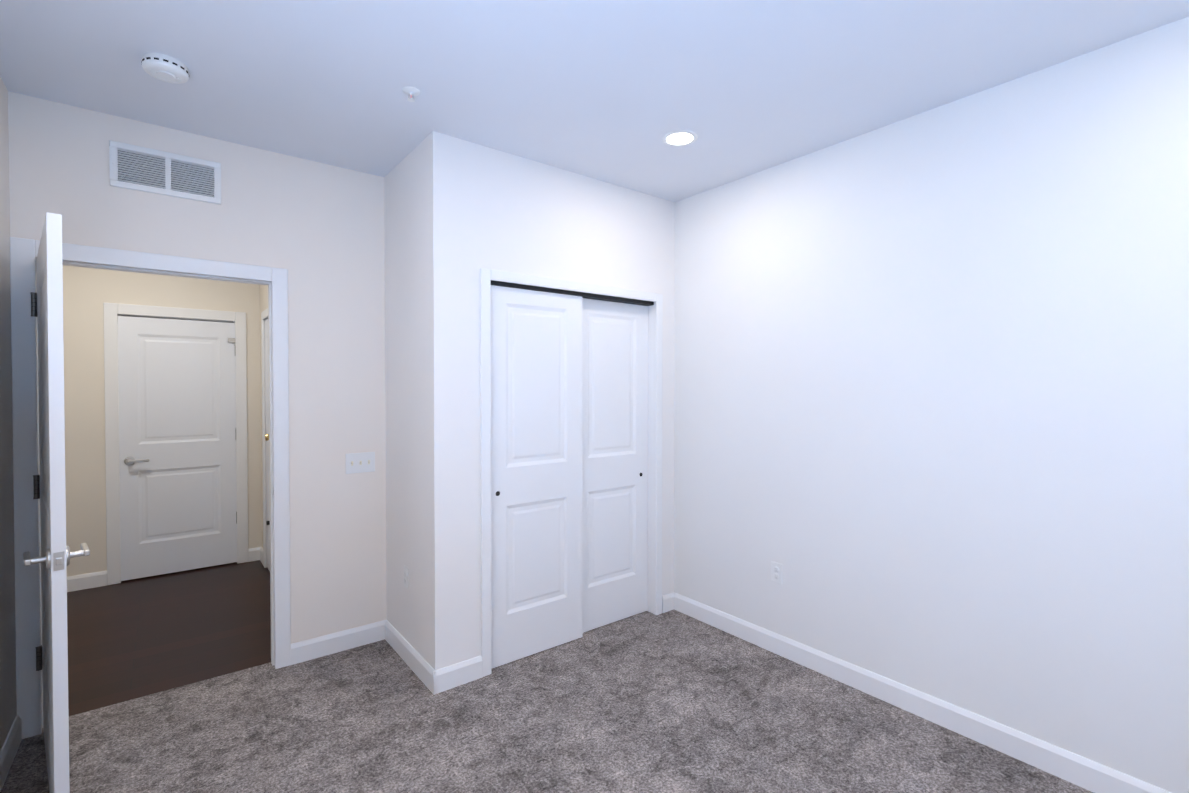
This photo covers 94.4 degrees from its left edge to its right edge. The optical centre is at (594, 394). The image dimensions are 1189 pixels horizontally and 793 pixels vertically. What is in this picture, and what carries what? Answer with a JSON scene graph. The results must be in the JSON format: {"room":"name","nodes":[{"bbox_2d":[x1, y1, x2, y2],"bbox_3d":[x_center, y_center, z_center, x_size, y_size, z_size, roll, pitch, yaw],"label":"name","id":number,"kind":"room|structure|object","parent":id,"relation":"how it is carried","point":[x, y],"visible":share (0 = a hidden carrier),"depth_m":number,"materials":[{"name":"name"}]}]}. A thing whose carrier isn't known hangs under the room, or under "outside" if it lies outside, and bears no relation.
{"room":"empty bedroom","nodes":[
{"label":"empty bedroom","id":0,"kind":"room"},
{"bbox_2d":[0,77,16,750],"bbox_3d":[-1.239,0.121,0.668,0.120,2.740,4.350,-1,1,-38],"label":"wall","id":1,"kind":"structure","parent":0,"point":[8,705],"depth_m":2.23,"materials":[{"name":"paint"}]},
{"bbox_2d":[0,715,21,791],"bbox_3d":[-1.182,1.436,0.722,0.014,0.110,4.095,-1,1,-38],"label":"baseboard","id":2,"kind":"structure","parent":1,"relation":"attached to","point":[10,747],"depth_m":2.17,"materials":[{"name":"paint"}]},
{"bbox_2d":[8,91,26,238],"bbox_3d":[-2.474,0.097,2.387,0.050,2.740,0.120,-1,1,-38],"label":"wall","id":3,"kind":"structure","parent":0,"point":[17,165],"depth_m":2.33,"materials":[{"name":"paint"}]},
{"bbox_2d":[62,265,261,576],"bbox_3d":[-3.793,0.072,4.148,2.420,2.740,0.120,-1,1,-38],"label":"wall","id":4,"kind":"structure","parent":0,"point":[87,293],"depth_m":4.13,"materials":[{"name":"paint"}]},
{"bbox_2d":[67,571,106,591],"bbox_3d":[-4.197,1.393,3.766,1.290,0.110,0.014,-1,1,-38],"label":"baseboard","id":5,"kind":"structure","parent":4,"relation":"attached to","point":[86,581],"depth_m":4.09,"materials":[{"name":"paint"}]},
{"bbox_2d":[103,303,247,584],"bbox_3d":[-3.367,0.370,4.476,0.910,2.135,0.135,-1,1,-38],"label":"door frame","id":6,"kind":"structure","parent":4,"relation":"attached to","point":[112,311],"depth_m":4.22,"materials":[{"name":"paint"}]},
{"bbox_2d":[118,316,236,580],"bbox_3d":[-3.342,0.411,4.453,0.762,2.030,0.155,-1,1,-38],"label":"hall door","id":7,"kind":"structure","parent":4,"relation":"in","point":[177,438],"depth_m":4.42,"materials":[{"name":"paint"}]},
{"bbox_2d":[67,560,270,715],"bbox_3d":[-2.837,1.467,4.515,4.595,0.060,3.710,-1,1,-38],"label":"floor","id":8,"kind":"structure","parent":0,"point":[131,639],"depth_m":3.38,"materials":[{"name":"brown wood"}]},
{"bbox_2d":[25,95,386,643],"bbox_3d":[-1.208,0.083,3.377,3.165,2.740,0.120,-1,1,-38],"label":"wall","id":9,"kind":"structure","parent":0,"point":[330,237],"depth_m":3.01,"materials":[{"name":"paint"}]},
{"bbox_2d":[23,212,89,792],"bbox_3d":[-2.034,0.439,2.081,0.244,2.040,0.909,-1,1,-38],"label":"door","id":10,"kind":"structure","parent":9,"relation":"in","point":[50,494],"depth_m":1.77,"materials":[{"name":"paint"}]},
{"bbox_2d":[10,237,290,738],"bbox_3d":[-2.088,0.398,2.693,1.030,2.130,0.150,-1,1,-38],"label":"door frame","id":11,"kind":"structure","parent":9,"relation":"attached to","point":[23,253],"depth_m":2.41,"materials":[{"name":"paint"}]},
{"bbox_2d":[109,140,220,204],"bbox_3d":[-2.037,-1.055,2.628,0.420,0.205,0.014,-1,1,-38],"label":"air vent","id":12,"kind":"object","parent":9,"relation":"in","point":[139,168],"visible":1,"depth_m":2.62,"materials":[{"name":"white metal"}]},
{"bbox_2d":[289,620,383,665],"bbox_3d":[-1.459,1.402,3.114,0.480,0.110,0.014,-1,1,-38],"label":"baseboard","id":13,"kind":"structure","parent":9,"relation":"attached to","point":[302,651],"depth_m":3.11,"materials":[{"name":"paint"}]},
{"bbox_2d":[345,452,374,473],"bbox_3d":[-1.351,0.394,3.181,0.162,0.116,0.019,-1,1,-38],"label":"switch plate","id":14,"kind":"object","parent":9,"relation":"attached to","point":[360,462],"visible":1,"depth_m":3.18,"materials":[{"name":"white plastic"}]},
{"bbox_2d":[259,285,267,547],"bbox_3d":[-2.509,0.069,4.372,0.120,2.740,1.110,-1,1,-38],"label":"wall","id":15,"kind":"structure","parent":0,"point":[261,292],"depth_m":4.72,"materials":[{"name":"paint"}]},
{"bbox_2d":[261,308,267,567],"bbox_3d":[-2.434,0.380,4.269,0.135,2.120,0.930,-1,1,-38],"label":"door frame","id":16,"kind":"structure","parent":15,"relation":"attached to","point":[264,314],"depth_m":4.55,"materials":[{"name":"paint"}]},
{"bbox_2d":[265,319,269,570],"bbox_3d":[-2.486,0.414,4.229,0.099,2.030,0.804,-1,1,-38],"label":"door","id":17,"kind":"structure","parent":15,"relation":"in","point":[267,450],"depth_m":4.47,"materials":[{"name":"paint"}]},
{"bbox_2d":[384,131,457,669],"bbox_3d":[-0.965,0.088,3.014,0.120,2.740,0.750,-1,1,-38],"label":"wall","id":18,"kind":"structure","parent":0,"point":[420,208],"depth_m":2.79,"materials":[{"name":"paint"}]},
{"bbox_2d":[403,566,408,588],"bbox_3d":[-1.031,0.998,3.007,0.008,0.115,0.070,-1,1,-38],"label":"outlet","id":19,"kind":"object","parent":18,"relation":"attached to","point":[406,576],"visible":1,"depth_m":3.00,"materials":[{"name":"white plastic"}]},
{"bbox_2d":[384,620,443,694],"bbox_3d":[-1.013,1.404,2.986,0.014,0.110,0.764,-1,1,-38],"label":"baseboard","id":20,"kind":"structure","parent":18,"relation":"attached to","point":[430,677],"depth_m":2.90,"materials":[{"name":"paint"}]},
{"bbox_2d":[0,610,1092,792],"bbox_3d":[0.084,1.507,1.703,3.455,0.060,4.320,-1,1,-38],"label":"floor carpet","id":21,"kind":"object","parent":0,"point":[673,701],"depth_m":2.38,"materials":[{"name":"grey carpet"}]},
{"bbox_2d":[456,138,674,662],"bbox_3d":[-0.111,0.084,3.282,1.555,2.740,0.120,-1,1,-38],"label":"wall","id":22,"kind":"structure","parent":0,"point":[545,220],"depth_m":3.01,"materials":[{"name":"paint"}]},
{"bbox_2d":[491,285,582,667],"bbox_3d":[-0.327,0.436,3.096,0.624,2.030,0.036,-1,1,-38],"label":"closet door","id":23,"kind":"structure","parent":22,"relation":"in","point":[536,471],"depth_m":3.08,"materials":[{"name":"paint"}]},
{"bbox_2d":[480,268,662,676],"bbox_3d":[-0.111,0.417,3.286,1.235,2.075,0.120,-1,1,-38],"label":"door frame","id":24,"kind":"structure","parent":22,"relation":"attached to","point":[651,455],"depth_m":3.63,"materials":[{"name":"paint"}]},
{"bbox_2d":[582,298,647,632],"bbox_3d":[0.105,0.430,3.490,0.610,2.030,0.036,-1,1,-38],"label":"closet door","id":25,"kind":"structure","parent":22,"relation":"in","point":[615,461],"depth_m":3.49,"materials":[{"name":"paint"}]},
{"bbox_2d":[0,0,1188,201],"bbox_3d":[-1.507,-1.354,2.773,4.595,0.150,8.030,-1,1,-38],"label":"ceiling","id":26,"kind":"structure","parent":0,"point":[612,91],"depth_m":2.14,"materials":[{"name":"paint"}]},
{"bbox_2d":[141,53,188,83],"bbox_3d":[-1.641,-1.244,2.106,0.143,0.051,0.143,-1,1,-38],"label":"smoke detector","id":27,"kind":"object","parent":26,"relation":"attached to","point":[164,68],"visible":1,"depth_m":2.08,"materials":[{"name":"white plastic"}]},
{"bbox_2d":[402,86,419,101],"bbox_3d":[-0.768,-1.252,2.305,0.072,0.039,0.072,-1,1,-38],"label":"sprinkler","id":28,"kind":"object","parent":26,"relation":"attached to","point":[410,91],"visible":1,"depth_m":2.30,"materials":[{"name":"white metal"}]},
{"bbox_2d":[662,130,697,146],"bbox_3d":[0.425,-1.276,2.742,0.176,0.006,0.176,-1,1,-38],"label":"recessed light","id":29,"kind":"object","parent":26,"relation":"in","point":[676,138],"visible":1,"depth_m":2.74,"materials":[{"name":"white plastic"}]},
{"bbox_2d":[674,16,1188,792],"bbox_3d":[1.389,0.092,2.722,0.120,2.740,4.350,-1,1,-38],"label":"wall","id":30,"kind":"structure","parent":0,"point":[930,402],"depth_m":2.34,"materials":[{"name":"paint"}]},
{"bbox_2d":[771,561,781,583],"bbox_3d":[1.024,1.002,3.097,0.008,0.115,0.070,-1,1,-38],"label":"outlet","id":31,"kind":"object","parent":30,"relation":"attached to","point":[776,572],"visible":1,"depth_m":3.09,"materials":[{"name":"white plastic"}]},
{"bbox_2d":[664,592,1171,792],"bbox_3d":[1.559,1.412,2.397,0.035,0.110,3.360,-1,1,-38],"label":"baseboard","id":32,"kind":"structure","parent":30,"relation":"attached to","point":[1081,771],"depth_m":2.45,"materials":[{"name":"paint"}]}
]}

